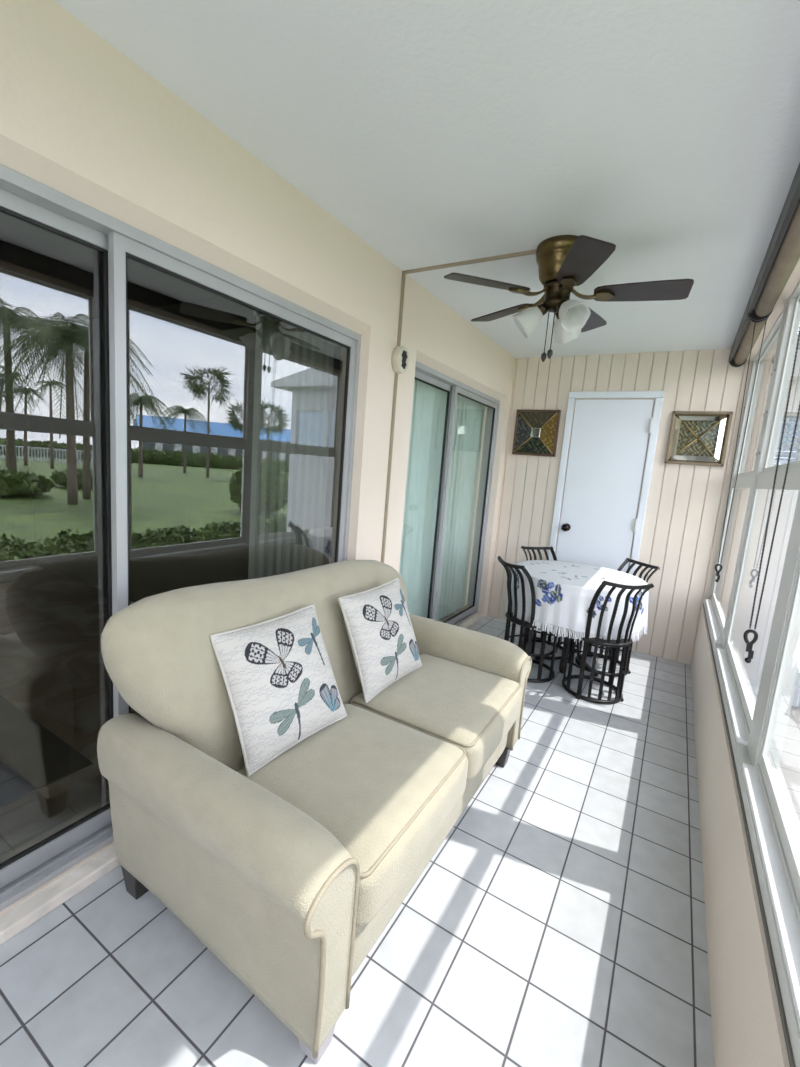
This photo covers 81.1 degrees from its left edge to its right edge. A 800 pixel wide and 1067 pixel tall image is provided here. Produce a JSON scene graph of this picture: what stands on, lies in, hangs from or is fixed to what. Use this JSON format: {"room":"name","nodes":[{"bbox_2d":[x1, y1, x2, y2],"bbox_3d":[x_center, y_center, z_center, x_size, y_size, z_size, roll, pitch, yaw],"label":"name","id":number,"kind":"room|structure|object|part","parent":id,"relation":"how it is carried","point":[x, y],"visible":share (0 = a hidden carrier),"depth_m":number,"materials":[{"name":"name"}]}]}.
{"room":"sunroom","nodes":[
{"label":"sunroom","id":0,"kind":"room"},
{"bbox_2d":[0,297,341,601],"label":"window","id":1,"kind":"structure","parent":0,"point":[191,365],"depth_m":3.79,"materials":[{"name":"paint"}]},
{"bbox_2d":[0,565,465,862],"bbox_3d":[-2.448,0.762,3.412,4.160,0.160,5.600,9,10,30],"label":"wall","id":2,"kind":"structure","parent":0,"point":[53,669],"depth_m":2.67,"materials":[{"name":"ceramic tile"},{"name":"grout"}]},
{"bbox_2d":[0,695,91,807],"bbox_3d":[-2.282,0.954,1.605,1.300,0.014,1.650,9,10,30],"label":"sliding glass door","id":3,"kind":"structure","parent":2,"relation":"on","point":[32,757],"depth_m":1.99,"materials":[{"name":"glass"}]},
{"bbox_2d":[0,0,514,915],"bbox_3d":[-0.537,-0.167,2.114,0.180,2.430,5.500,9,10,30],"label":"wall","id":4,"kind":"structure","parent":0,"point":[79,118],"depth_m":1.60,"materials":[{"name":"beige paint"}]},
{"bbox_2d":[0,844,119,944],"bbox_3d":[-0.956,1.088,1.596,0.064,0.040,2.498,9,10,30],"label":"trim","id":5,"kind":"structure","parent":4,"relation":"attached to","point":[20,917],"depth_m":1.42,"materials":[{"name":"paint"}]},
{"bbox_2d":[0,164,360,910],"bbox_3d":[-0.955,0.071,1.494,0.111,1.996,2.490,9,10,30],"label":"door","id":6,"kind":"structure","parent":4,"relation":"in","point":[24,198],"depth_m":1.49,"materials":[{"name":"metal"}]},
{"bbox_3d":[-1.269,0.120,1.016,0.028,1.938,1.296,9,10,30],"label":"sliding panel","id":7,"kind":"part","parent":6,"relation":"part of","materials":[{"name":"metal"}]},
{"bbox_3d":[-0.617,0.023,2.019,0.028,1.938,1.190,9,10,30],"label":"sliding panel","id":8,"kind":"part","parent":6,"relation":"part of","materials":[{"name":"glass"}]},
{"bbox_2d":[248,310,338,578],"bbox_3d":[-0.553,-0.045,2.382,0.060,1.970,0.520,9,10,30],"label":"vertical blinds","id":9,"kind":"object","parent":4,"relation":"attached to","point":[293,378],"visible":0.6,"depth_m":2.30,"materials":[{"name":"grey fabric"}]},
{"bbox_2d":[391,346,408,373],"bbox_3d":[0.005,-0.959,2.582,0.055,0.144,0.108,9,10,30],"label":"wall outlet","id":10,"kind":"object","parent":4,"relation":"attached to","point":[400,357],"visible":1,"depth_m":2.55,"materials":[{"name":"beige plastic"}]},
{"bbox_2d":[399,379,486,620],"bbox_3d":[0.296,-0.185,3.778,0.060,1.970,1.940,9,10,30],"label":"vertical blinds","id":11,"kind":"object","parent":4,"relation":"attached to","point":[429,402],"visible":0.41,"depth_m":3.79,"materials":[{"name":"teal fabric"}]},
{"bbox_2d":[415,361,499,625],"bbox_3d":[0.359,-0.149,3.685,0.111,1.996,1.680,9,10,30],"label":"door","id":12,"kind":"structure","parent":4,"relation":"in","point":[425,374],"depth_m":3.71,"materials":[{"name":"metal"}]},
{"bbox_3d":[0.116,-0.112,3.325,0.028,1.938,0.760,9,10,30],"label":"sliding panel","id":13,"kind":"part","parent":12,"relation":"part of","materials":[{"name":"glass"}]},
{"bbox_2d":[381,249,535,562],"bbox_3d":[0.237,-0.166,2.522,0.738,2.430,0.018,9,10,30],"label":"cord cover","id":14,"kind":"object","parent":4,"relation":"attached to","point":[530,252],"visible":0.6,"depth_m":2.56,"materials":[{"name":"beige plastic"}]},
{"bbox_2d":[459,614,484,628],"bbox_3d":[0.359,0.868,3.788,0.064,0.040,1.688,9,10,30],"label":"trim","id":15,"kind":"structure","parent":4,"relation":"attached to","point":[478,618],"depth_m":4.28,"materials":[{"name":"paint"}]},
{"bbox_2d":[0,616,713,1066],"bbox_3d":[0.184,1.218,1.879,2.000,0.120,5.600,9,10,30],"label":"floor","id":16,"kind":"structure","parent":0,"point":[560,920],"depth_m":1.37,"materials":[{"name":"tile"}]},
{"bbox_2d":[97,560,531,1063],"bbox_3d":[-0.125,0.650,1.832,0.911,0.965,1.636,9,10,30],"label":"loveseat","id":17,"kind":"object","parent":16,"relation":"on","point":[290,872],"visible":0.83,"depth_m":1.31,"materials":[{"name":"beige fabric"}]},
{"bbox_3d":[-0.512,0.846,1.234,0.847,0.494,0.172,9,10,30],"label":"arm","id":18,"kind":"part","parent":17,"relation":"part of","materials":[{"name":"beige fabric"}]},
{"bbox_3d":[-0.343,0.497,1.928,0.399,0.725,1.575,9,10,30],"label":"backrest","id":19,"kind":"part","parent":17,"relation":"part of","materials":[{"name":"beige fabric"}]},
{"bbox_2d":[209,604,346,776],"bbox_3d":[-0.385,0.488,1.561,0.226,0.396,0.440,11,10,36],"label":"throw pillow","id":20,"kind":"object","parent":17,"relation":"on","point":[280,682],"visible":1,"depth_m":1.47,"materials":[{"name":"fabric"}]},
{"bbox_2d":[237,703,467,926],"bbox_3d":[-0.156,0.810,1.490,0.578,0.200,0.637,9,10,30],"label":"seat cushion","id":21,"kind":"object","parent":17,"relation":"on","point":[384,785],"depth_m":1.37,"materials":[{"name":"beige fabric"}]},
{"bbox_2d":[338,578,421,702],"bbox_3d":[-0.071,0.438,2.024,0.213,0.407,0.443,11,10,35],"label":"throw pillow","id":22,"kind":"object","parent":17,"relation":"on","point":[380,632],"visible":1,"depth_m":1.92,"materials":[{"name":"fabric"}]},
{"bbox_2d":[349,654,522,781],"bbox_3d":[0.173,0.755,2.040,0.578,0.200,0.637,9,10,30],"label":"seat cushion","id":23,"kind":"object","parent":17,"relation":"on","point":[470,704],"depth_m":1.91,"materials":[{"name":"beige fabric"}]},
{"bbox_3d":[0.232,0.721,2.475,0.847,0.494,0.172,9,10,30],"label":"arm","id":24,"kind":"part","parent":17,"relation":"part of","materials":[{"name":"beige fabric"}]},
{"bbox_2d":[498,556,558,682],"bbox_3d":[0.907,0.590,3.301,0.485,0.816,0.396,1,9,-21],"label":"dining chair","id":25,"kind":"object","parent":16,"relation":"on","point":[509,614],"visible":0.69,"depth_m":3.19,"materials":[{"name":"black metal"}]},
{"bbox_3d":[0.735,0.200,3.169,0.053,0.035,0.322,1,9,-20],"label":"rail","id":26,"kind":"part","parent":25,"relation":"part of","materials":[{"name":"black metal"}]},
{"bbox_3d":[0.948,0.772,3.525,0.024,0.380,0.012,5,8,4],"label":"leg","id":27,"kind":"part","parent":25,"relation":"part of","materials":[{"name":"black metal"}]},
{"bbox_3d":[0.948,0.600,3.318,0.396,0.026,0.396,1,9,-20],"label":"seat","id":28,"kind":"part","parent":25,"relation":"part of","materials":[{"name":"black metal"}]},
{"bbox_3d":[0.964,0.825,3.172,0.024,0.380,0.012,3,9,-11],"label":"leg","id":29,"kind":"part","parent":25,"relation":"part of","materials":[{"name":"black metal"}]},
{"bbox_3d":[1.059,0.825,3.223,0.012,0.380,0.024,13,12,44],"label":"leg","id":30,"kind":"part","parent":25,"relation":"part of","materials":[{"name":"black metal"}]},
{"bbox_2d":[521,546,563,659],"bbox_3d":[1.183,0.541,3.781,0.396,0.816,0.485,2,9,-20],"label":"dining chair","id":31,"kind":"object","parent":16,"relation":"on","point":[538,549],"visible":0.27,"depth_m":3.89,"materials":[{"name":"black metal"}]},
{"bbox_3d":[1.052,0.762,3.644,0.012,0.380,0.024,-4,12,-44],"label":"leg","id":32,"kind":"part","parent":31,"relation":"part of","materials":[{"name":"black metal"}]},
{"bbox_3d":[1.143,0.121,3.925,0.322,0.035,0.053,2,9,-20],"label":"rail","id":33,"kind":"part","parent":31,"relation":"part of","materials":[{"name":"black metal"}]},
{"bbox_2d":[535,627,597,676],"bbox_3d":[1.261,0.650,3.435,0.896,0.718,0.896,9,10,30],"label":"dining table","id":34,"kind":"object","parent":16,"relation":"on","point":[565,643],"visible":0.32,"depth_m":3.40,"materials":[{"name":"white printed fabric"},{"name":"black iron"}]},
{"bbox_3d":[1.138,0.643,3.508,0.174,0.692,0.048,9,10,30],"label":"leg","id":35,"kind":"part","parent":34,"relation":"part of","materials":[{"name":"black metal"}]},
{"bbox_3d":[1.192,0.674,3.325,0.048,0.692,0.147,9,10,30],"label":"leg","id":36,"kind":"part","parent":34,"relation":"part of","materials":[{"name":"black metal"}]},
{"bbox_2d":[505,560,648,641],"bbox_3d":[1.282,0.468,3.406,0.968,0.362,0.963,9,10,30],"label":"tablecloth","id":37,"kind":"object","parent":34,"relation":"on","point":[565,591],"visible":0.81,"depth_m":3.06,"materials":[{"name":"white fabric"}]},
{"bbox_3d":[1.381,0.683,3.366,0.174,0.692,0.048,9,10,30],"label":"leg","id":38,"kind":"part","parent":34,"relation":"part of","materials":[{"name":"black metal"}]},
{"bbox_2d":[561,580,653,703],"bbox_3d":[1.321,0.661,3.045,0.396,0.816,0.485,4,8,-3],"label":"dining chair","id":39,"kind":"object","parent":16,"relation":"on","point":[625,643],"visible":0.9,"depth_m":2.95,"materials":[{"name":"black metal"}]},
{"bbox_3d":[1.138,0.837,3.187,0.012,0.380,0.024,8,9,22],"label":"leg","id":40,"kind":"part","parent":39,"relation":"part of","materials":[{"name":"black metal"}]},
{"bbox_3d":[1.128,0.852,3.080,0.012,0.380,0.024,3,9,-13],"label":"leg","id":41,"kind":"part","parent":39,"relation":"part of","materials":[{"name":"black metal"}]},
{"bbox_3d":[1.319,0.664,3.090,0.396,0.026,0.396,4,8,-3],"label":"seat","id":42,"kind":"part","parent":39,"relation":"part of","materials":[{"name":"black metal"}]},
{"bbox_3d":[1.463,0.860,3.202,0.012,0.380,0.024,0,9,-27],"label":"leg","id":43,"kind":"part","parent":39,"relation":"part of","materials":[{"name":"black metal"}]},
{"bbox_3d":[1.481,0.877,3.097,0.012,0.380,0.024,6,8,7],"label":"leg","id":44,"kind":"part","parent":39,"relation":"part of","materials":[{"name":"black metal"}]},
{"bbox_3d":[1.360,0.308,2.775,0.322,0.035,0.053,4,8,-3],"label":"rail","id":45,"kind":"part","parent":39,"relation":"part of","materials":[{"name":"black metal"}]},
{"bbox_2d":[575,558,659,676],"bbox_3d":[1.616,0.612,3.535,0.485,0.816,0.396,2,9,-20],"label":"dining chair","id":46,"kind":"object","parent":16,"relation":"on","point":[627,560],"visible":0.24,"depth_m":3.55,"materials":[{"name":"black metal"}]},
{"bbox_3d":[1.539,0.841,3.373,0.024,0.380,0.012,5,8,5],"label":"leg","id":47,"kind":"part","parent":46,"relation":"part of","materials":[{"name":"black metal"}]},
{"bbox_3d":[1.850,0.233,3.550,0.053,0.035,0.322,2,9,-20],"label":"rail","id":48,"kind":"part","parent":46,"relation":"part of","materials":[{"name":"black metal"}]},
{"bbox_2d":[0,0,799,358],"bbox_3d":[-1.403,-1.593,2.549,6.300,0.120,5.800,9,10,30],"label":"ceiling","id":49,"kind":"structure","parent":0,"point":[666,133],"depth_m":1.45,"materials":[{"name":"paint"}]},
{"bbox_2d":[444,235,693,361],"bbox_3d":[0.745,-1.049,2.164,1.039,0.504,1.038,9,10,30],"label":"ceiling fan","id":50,"kind":"object","parent":49,"relation":"hanging from","point":[564,262],"visible":1,"depth_m":2.06,"materials":[{"name":"gold metal"}]},
{"bbox_3d":[0.389,-1.105,2.063,0.380,0.036,0.138,2,9,-15],"label":"fan blade","id":51,"kind":"part","parent":50,"relation":"part of","materials":[{"name":"brown wood"}]},
{"bbox_3d":[0.540,-1.149,2.439,0.138,0.036,0.380,-1,10,-32],"label":"fan blade","id":52,"kind":"part","parent":50,"relation":"part of","materials":[{"name":"brown wood"}]},
{"bbox_2d":[512,303,547,337],"bbox_3d":[0.604,-0.996,2.187,0.165,0.154,0.124,9,10,30],"label":"lampshade","id":53,"kind":"object","parent":50,"relation":"attached to","point":[527,320],"depth_m":2.16,"materials":[{"name":"white glass"}]},
{"bbox_3d":[0.671,-0.825,2.186,0.026,0.044,0.026,9,10,30],"label":"pull knob","id":54,"kind":"part","parent":50,"relation":"part of","materials":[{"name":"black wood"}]},
{"bbox_3d":[0.681,-0.940,2.169,0.005,0.190,0.004,9,10,30],"label":"pull chain","id":55,"kind":"part","parent":50,"relation":"part of","materials":[{"name":"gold metal"}]},
{"bbox_3d":[0.692,-0.829,2.159,0.026,0.044,0.026,9,10,30],"label":"pull knob","id":56,"kind":"part","parent":50,"relation":"part of","materials":[{"name":"black wood"}]},
{"bbox_3d":[0.701,-0.940,2.143,0.005,0.180,0.004,9,10,30],"label":"pull chain","id":57,"kind":"part","parent":50,"relation":"part of","materials":[{"name":"gold metal"}]},
{"bbox_2d":[554,313,580,343],"bbox_3d":[0.797,-0.989,2.244,0.124,0.154,0.166,9,10,30],"label":"lampshade","id":58,"kind":"object","parent":50,"relation":"attached to","point":[561,336],"depth_m":2.23,"materials":[{"name":"white glass"}]},
{"bbox_2d":[558,299,590,332],"bbox_3d":[0.752,-0.964,2.050,0.155,0.154,0.146,9,10,30],"label":"lampshade","id":59,"kind":"object","parent":50,"relation":"attached to","point":[573,314],"depth_m":2.07,"materials":[{"name":"white glass"}]},
{"bbox_3d":[0.701,-1.043,1.810,0.138,0.036,0.380,5,8,3],"label":"fan blade","id":60,"kind":"part","parent":50,"relation":"part of","materials":[{"name":"brown wood"}]},
{"bbox_3d":[0.944,-1.113,2.417,0.138,0.036,0.380,11,11,39],"label":"fan blade","id":61,"kind":"part","parent":50,"relation":"part of","materials":[{"name":"brown wood"}]},
{"bbox_3d":[1.044,-1.048,2.028,0.380,0.036,0.138,8,9,21],"label":"fan blade","id":62,"kind":"part","parent":50,"relation":"part of","materials":[{"name":"brown wood"}]},
{"bbox_2d":[487,349,752,664],"bbox_3d":[1.779,-0.261,3.993,1.880,2.430,0.100,9,10,30],"label":"wall","id":63,"kind":"structure","parent":0,"point":[686,507],"depth_m":3.77,"materials":[{"name":"beige paint"}]},
{"bbox_2d":[512,409,560,456],"bbox_3d":[1.214,-0.901,4.182,0.384,0.400,0.046,9,10,30],"label":"framed mirror","id":64,"kind":"object","parent":63,"relation":"attached to","point":[536,431],"visible":1,"depth_m":4.17,"materials":[{"name":"brown wood"}]},
{"bbox_2d":[530,428,540,437],"bbox_3d":[1.216,-0.901,4.184,0.088,0.088,0.028,9,10,30],"label":"mirror","id":65,"kind":"object","parent":64,"relation":"attached to","point":[534,432],"depth_m":4.17,"materials":[{"name":"clear glass"}]},
{"bbox_2d":[548,391,663,648],"bbox_3d":[1.658,-0.112,3.958,0.718,2.128,0.110,9,10,30],"label":"door","id":66,"kind":"structure","parent":63,"relation":"in","point":[599,522],"depth_m":3.92,"materials":[{"name":"white paint"}]},
{"bbox_3d":[1.444,-0.052,4.080,0.068,0.068,0.090,9,10,30],"label":"knob","id":67,"kind":"part","parent":66,"relation":"part of","materials":[{"name":"brown metal"}]},
{"bbox_2d":[664,411,732,466],"bbox_3d":[2.271,-0.726,3.569,0.388,0.400,0.041,9,10,30],"label":"framed mirror","id":68,"kind":"object","parent":63,"relation":"attached to","point":[692,442],"visible":1,"depth_m":3.56,"materials":[{"name":"grey metal"}]},
{"bbox_3d":[2.272,-0.726,3.571,0.252,0.264,0.020,9,10,30],"label":"painted glass","id":69,"kind":"part","parent":68,"relation":"part of","materials":[{"name":"glass"}]},
{"bbox_2d":[691,605,789,1066],"bbox_3d":[0.987,1.050,1.323,0.120,0.500,5.500,9,10,30],"label":"wall","id":70,"kind":"structure","parent":0,"point":[747,1029],"depth_m":1.26,"materials":[{"name":"beige paint"}]},
{"bbox_2d":[705,309,783,643],"bbox_3d":[2.160,-0.312,2.959,0.080,1.788,1.190,9,10,30],"label":"window","id":71,"kind":"structure","parent":70,"relation":"in","point":[717,606],"depth_m":2.99,"materials":[{"name":"white metal"}]},
{"bbox_3d":[2.089,0.562,3.089,0.078,0.016,1.148,9,10,30],"label":"sill","id":72,"kind":"part","parent":71,"relation":"part of","materials":[{"name":"white paint"}]},
{"bbox_3d":[2.131,0.107,3.018,0.002,0.796,1.096,9,10,30],"label":"pane","id":73,"kind":"part","parent":71,"relation":"part of","materials":[{"name":"clear glass"}]},
{"bbox_3d":[2.132,0.087,3.015,0.014,0.916,1.128,9,10,30],"label":"sash","id":74,"kind":"part","parent":71,"relation":"part of","materials":[{"name":"white metal"}]},
{"bbox_2d":[715,296,769,581],"bbox_3d":[2.113,-0.535,3.020,0.108,1.545,1.114,9,10,30],"label":"roller shade","id":75,"kind":"object","parent":71,"relation":"attached to","point":[749,330],"visible":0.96,"depth_m":2.65,"materials":[{"name":"brown fabric"}]},
{"bbox_3d":[1.835,-0.491,2.550,0.039,1.334,0.007,6,8,8],"label":"bead chain","id":76,"kind":"part","parent":75,"relation":"part of","materials":[{"name":"black metal"}]},
{"bbox_3d":[2.174,-1.247,2.921,0.104,0.102,1.098,9,10,30],"label":"cassette rail","id":77,"kind":"part","parent":75,"relation":"part of","materials":[{"name":"brown metal"}]},
{"bbox_3d":[2.213,-0.738,2.884,0.014,0.884,1.128,9,10,30],"label":"sash","id":78,"kind":"part","parent":71,"relation":"part of","materials":[{"name":"white metal"}]},
{"bbox_3d":[2.216,-0.770,2.879,0.002,0.780,1.092,9,10,30],"label":"pane","id":79,"kind":"part","parent":71,"relation":"part of","materials":[{"name":"clear glass"}]},
{"bbox_2d":[703,604,794,1066],"bbox_3d":[1.036,0.794,1.326,0.112,0.012,5.400,9,10,30],"label":"trim","id":80,"kind":"structure","parent":70,"relation":"on","point":[769,946],"depth_m":1.02,"materials":[{"name":"white paint"}]},
{"bbox_2d":[704,296,799,1066],"bbox_3d":[1.084,-0.109,1.148,0.108,1.828,5.500,9,10,30],"label":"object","id":81,"kind":"structure","parent":70,"relation":"attached to","point":[748,754],"depth_m":1.44,"materials":[{"name":"white metal"}]},
{"bbox_2d":[716,281,799,745],"bbox_3d":[1.526,-0.206,1.902,0.080,1.788,1.104,9,10,30],"label":"window","id":82,"kind":"structure","parent":70,"relation":"in","point":[739,676],"depth_m":2.06,"materials":[{"name":"white metal"}]},
{"bbox_3d":[1.456,0.668,2.032,0.078,0.016,1.062,9,10,30],"label":"sill","id":83,"kind":"part","parent":82,"relation":"part of","materials":[{"name":"white paint"}]},
{"bbox_3d":[1.497,0.213,1.961,0.002,0.796,1.010,9,10,30],"label":"pane","id":84,"kind":"part","parent":82,"relation":"part of","materials":[{"name":"clear glass"}]},
{"bbox_3d":[1.498,0.193,1.958,0.014,0.916,1.042,9,10,30],"label":"sash","id":85,"kind":"part","parent":82,"relation":"part of","materials":[{"name":"white metal"}]},
{"bbox_2d":[743,163,799,662],"bbox_3d":[1.462,-0.426,1.935,0.108,1.545,1.418,9,10,30],"label":"roller shade","id":86,"kind":"object","parent":82,"relation":"attached to","point":[782,255],"visible":1,"depth_m":1.72,"materials":[{"name":"brown fabric"}]},
{"bbox_3d":[1.523,-1.138,1.836,0.104,0.102,1.402,9,10,30],"label":"cassette rail","id":87,"kind":"part","parent":86,"relation":"part of","materials":[{"name":"brown metal"}]},
{"bbox_3d":[1.107,-0.369,1.335,0.039,1.334,0.007,6,8,8],"label":"bead chain","id":88,"kind":"part","parent":86,"relation":"part of","materials":[{"name":"black metal"}]},
{"bbox_3d":[1.139,-0.366,1.331,0.020,1.334,0.007,-1,10,-33],"label":"bead chain","id":89,"kind":"part","parent":86,"relation":"part of","materials":[{"name":"black metal"}]},
{"bbox_3d":[1.580,-0.632,1.827,0.014,0.884,1.042,9,10,30],"label":"sash","id":90,"kind":"part","parent":82,"relation":"part of","materials":[{"name":"white metal"}]},
{"bbox_3d":[1.582,-0.664,1.822,0.002,0.780,1.006,9,10,30],"label":"pane","id":91,"kind":"part","parent":82,"relation":"part of","materials":[{"name":"clear glass"}]},
{"bbox_2d":[742,555,799,1028],"bbox_3d":[0.901,-0.101,0.860,0.080,1.788,1.102,9,10,30],"label":"window","id":92,"kind":"structure","parent":70,"relation":"in","point":[777,834],"depth_m":1.22,"materials":[{"name":"white metal"}]},
{"bbox_3d":[0.831,0.772,0.990,0.078,0.016,1.060,9,10,30],"label":"sill","id":93,"kind":"part","parent":92,"relation":"part of","materials":[{"name":"white paint"}]},
{"bbox_3d":[0.916,-0.107,0.851,0.046,1.772,1.060,9,10,30],"label":"frame","id":94,"kind":"part","parent":92,"relation":"part of","materials":[{"name":"white metal"}]},
{"bbox_3d":[0.874,0.298,0.917,0.014,0.916,1.040,9,10,30],"label":"sash","id":95,"kind":"part","parent":92,"relation":"part of","materials":[{"name":"white metal"}]},
{"bbox_2d":[746,258,799,360],"bbox_3d":[1.180,-1.060,1.054,0.120,0.090,5.400,9,10,30],"label":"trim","id":96,"kind":"structure","parent":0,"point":[794,278],"depth_m":2.38,"materials":[{"name":"beige paint"}]},
{"label":"outside","id":97,"kind":"structure","parent":0,"visible":0},
{"bbox_2d":[755,696,799,822],"bbox_3d":[1.915,1.639,1.117,1.840,0.064,24.000,9,10,30],"label":"path","id":98,"kind":"structure","parent":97,"point":[789,763],"depth_m":2.87,"materials":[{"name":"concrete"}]},
{"bbox_2d":[754,435,799,706],"bbox_3d":[4.044,-0.181,4.913,1.140,2.760,3.820,9,10,30],"label":"building wing","id":99,"kind":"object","parent":98,"relation":"on","point":[791,499],"visible":0.02,"depth_m":3.58,"materials":[{"name":"white metal"}]}
]}

